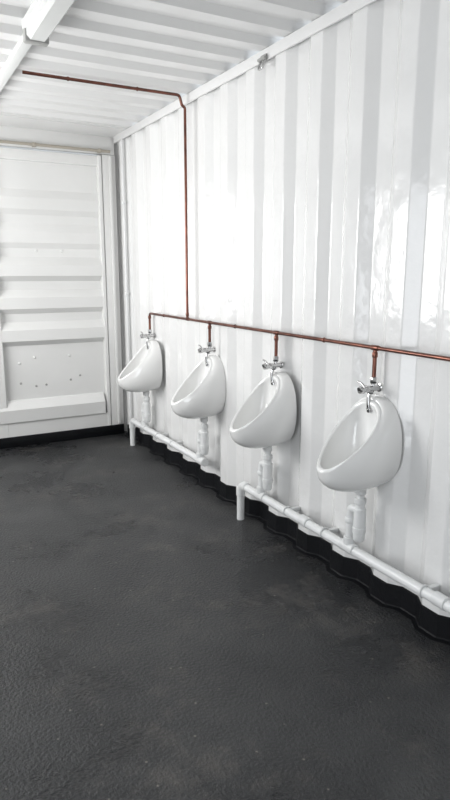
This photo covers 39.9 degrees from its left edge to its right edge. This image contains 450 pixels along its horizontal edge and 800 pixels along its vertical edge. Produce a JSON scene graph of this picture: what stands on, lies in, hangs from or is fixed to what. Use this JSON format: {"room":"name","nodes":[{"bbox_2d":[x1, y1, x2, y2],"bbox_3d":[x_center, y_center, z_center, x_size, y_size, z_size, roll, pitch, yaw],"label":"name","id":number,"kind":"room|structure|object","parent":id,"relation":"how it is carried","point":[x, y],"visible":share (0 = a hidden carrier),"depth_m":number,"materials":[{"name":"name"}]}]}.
{"room":"public restroom","nodes":[
{"label":"public restroom","id":0,"kind":"room"},
{"bbox_2d":[0,125,113,155],"bbox_3d":[-1.940,-1.915,4.433,2.350,0.140,0.120,-6,13,-28],"label":"wall","id":1,"kind":"structure","parent":0,"point":[8,133],"depth_m":4.72,"materials":[{"name":"white metal"}]},
{"bbox_2d":[0,140,109,152],"bbox_3d":[-1.913,-1.850,4.364,2.280,0.030,0.044,-6,13,-28],"label":"cable conduit","id":2,"kind":"object","parent":1,"relation":"attached to","point":[33,144],"visible":1,"depth_m":4.68,"materials":[{"name":"beige"}]},
{"bbox_2d":[0,147,110,437],"bbox_3d":[-1.454,-0.779,4.888,1.056,2.250,0.105,-6,13,-28],"label":"door","id":3,"kind":"structure","parent":1,"relation":"in","point":[54,352],"depth_m":4.91,"materials":[{"name":"white paint"}]},
{"bbox_2d":[0,424,123,448],"bbox_3d":[-1.902,0.360,4.823,2.342,0.085,0.008,-6,13,-28],"label":"baseboard","id":4,"kind":"structure","parent":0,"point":[35,439],"depth_m":5.11,"materials":[{"name":"black"}]},
{"bbox_2d":[0,0,347,136],"bbox_3d":[-0.537,-1.477,1.896,2.450,0.034,6.000,-6,13,-28],"label":"ceiling","id":5,"kind":"structure","parent":0,"point":[174,46],"depth_m":3.06,"materials":[{"name":"white paint"}]},
{"bbox_2d":[0,34,31,91],"bbox_3d":[-1.312,-1.791,3.560,0.050,0.029,2.015,-6,13,-28],"label":"cable trunking","id":6,"kind":"object","parent":5,"relation":"attached to","point":[20,50],"visible":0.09,"depth_m":3.07,"materials":[{"name":"white plastic"}]},
{"bbox_2d":[22,0,74,46],"bbox_3d":[-0.464,-1.450,2.042,0.116,0.083,1.520,-6,13,-28],"label":"light","id":7,"kind":"object","parent":5,"relation":"attached to","point":[42,17],"visible":1,"depth_m":2.48,"materials":[{"name":"white plastic"}]},
{"bbox_2d":[0,431,449,799],"bbox_3d":[-0.528,0.939,2.377,2.470,0.060,6.080,-6,13,-28],"label":"floor","id":8,"kind":"structure","parent":0,"point":[157,642],"depth_m":2.24,"materials":[{"name":"plastic"}]},
{"bbox_2d":[129,418,207,465],"bbox_3d":[-0.420,0.347,4.449,0.100,0.261,1.320,-6,13,-28],"label":"pipe","id":9,"kind":"object","parent":8,"relation":"on","point":[197,457],"visible":0.94,"depth_m":4.37,"materials":[{"name":"white plastic"}]},
{"bbox_2d":[236,481,449,612],"bbox_3d":[0.836,0.813,2.194,0.100,0.261,3.086,-6,13,-28],"label":"pipe","id":10,"kind":"object","parent":8,"relation":"on","point":[431,593],"visible":0.97,"depth_m":2.65,"materials":[{"name":"white plastic"}]},
{"bbox_2d":[114,0,449,616],"bbox_3d":[0.510,-0.394,2.703,0.036,2.420,6.000,-6,13,-28],"label":"wall","id":11,"kind":"structure","parent":0,"point":[318,177],"depth_m":2.83,"materials":[{"name":"white metal"}]},
{"bbox_2d":[101,154,123,424],"bbox_3d":[-0.951,-0.835,5.186,0.111,2.279,0.155,-6,13,-28],"label":"trim","id":12,"kind":"structure","parent":11,"relation":"attached to","point":[107,161],"depth_m":5.11,"materials":[{"name":"white paint"}]},
{"bbox_2d":[121,139,131,419],"bbox_3d":[-0.786,-0.881,4.963,0.025,2.260,0.030,-6,13,-28],"label":"cable conduit","id":13,"kind":"object","parent":11,"relation":"attached to","point":[122,151],"visible":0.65,"depth_m":4.91,"materials":[{"name":"white plastic"}]},
{"bbox_2d":[117,329,161,422],"bbox_3d":[-0.650,-0.167,4.570,0.291,0.695,0.285,-6,13,-28],"label":"urinal","id":14,"kind":"object","parent":11,"relation":"attached to","point":[143,373],"visible":1,"depth_m":4.50,"materials":[{"name":"white ceramic"}]},
{"bbox_2d":[117,340,161,391],"bbox_3d":[-0.650,-0.245,4.553,0.291,0.381,0.285,-6,13,-28],"label":"bowl","id":15,"kind":"object","parent":14,"relation":"on","point":[143,373],"depth_m":4.49,"materials":[{"name":"white ceramic"}]},
{"bbox_2d":[171,342,225,454],"bbox_3d":[-0.191,0.004,3.744,0.291,0.695,0.285,-6,13,-28],"label":"urinal","id":16,"kind":"object","parent":11,"relation":"attached to","point":[202,395],"visible":1,"depth_m":3.68,"materials":[{"name":"white ceramic"}]},
{"bbox_2d":[171,354,225,418],"bbox_3d":[-0.191,-0.075,3.728,0.291,0.381,0.285,-6,13,-28],"label":"bowl","id":17,"kind":"object","parent":16,"relation":"on","point":[202,395],"depth_m":3.67,"materials":[{"name":"white ceramic"}]},
{"bbox_2d":[22,70,449,376],"bbox_3d":[0.142,-0.782,2.233,0.974,1.454,4.582,-6,13,-28],"label":"pipe","id":18,"kind":"object","parent":11,"relation":"attached to","point":[375,348],"visible":1,"depth_m":3.40,"materials":[{"name":"brown metal"}]},
{"bbox_2d":[113,0,376,143],"bbox_3d":[0.523,-1.536,2.388,0.013,0.053,5.850,-6,13,-28],"label":"trim","id":19,"kind":"structure","parent":11,"relation":"attached to","point":[344,10],"depth_m":3.02,"materials":[{"name":"white paint"}]},
{"bbox_2d":[257,53,266,70],"bbox_3d":[0.177,-1.619,2.974,0.028,0.070,0.060,-6,13,-28],"label":"ring","id":20,"kind":"object","parent":11,"relation":"attached to","point":[263,59],"visible":1,"depth_m":2.96,"materials":[{"name":"grey metal"}]},
{"bbox_2d":[229,356,296,490],"bbox_3d":[0.156,0.133,3.121,0.291,0.695,0.285,-6,13,-28],"label":"urinal","id":21,"kind":"object","parent":11,"relation":"attached to","point":[266,419],"visible":1,"depth_m":3.06,"materials":[{"name":"white ceramic"}]},
{"bbox_2d":[229,371,296,448],"bbox_3d":[0.156,0.054,3.104,0.291,0.381,0.285,-6,13,-28],"label":"bowl","id":22,"kind":"object","parent":21,"relation":"on","point":[266,419],"depth_m":3.04,"materials":[{"name":"white ceramic"}]},
{"bbox_2d":[125,425,449,645],"bbox_3d":[0.533,0.758,2.861,0.069,0.098,5.840,-6,13,-28],"label":"baseboard","id":23,"kind":"structure","parent":11,"relation":"attached to","point":[435,627],"depth_m":3.00,"materials":[{"name":"black rubber"}]},
{"bbox_2d":[316,377,401,542],"bbox_3d":[0.499,0.259,2.506,0.291,0.695,0.285,-6,13,-28],"label":"urinal","id":24,"kind":"object","parent":11,"relation":"attached to","point":[363,451],"visible":1,"depth_m":2.46,"materials":[{"name":"white ceramic"}]},
{"bbox_2d":[316,394,401,491],"bbox_3d":[0.499,0.181,2.490,0.291,0.381,0.285,-6,13,-28],"label":"bowl","id":25,"kind":"object","parent":24,"relation":"on","point":[363,451],"depth_m":2.44,"materials":[{"name":"white ceramic"}]}
]}

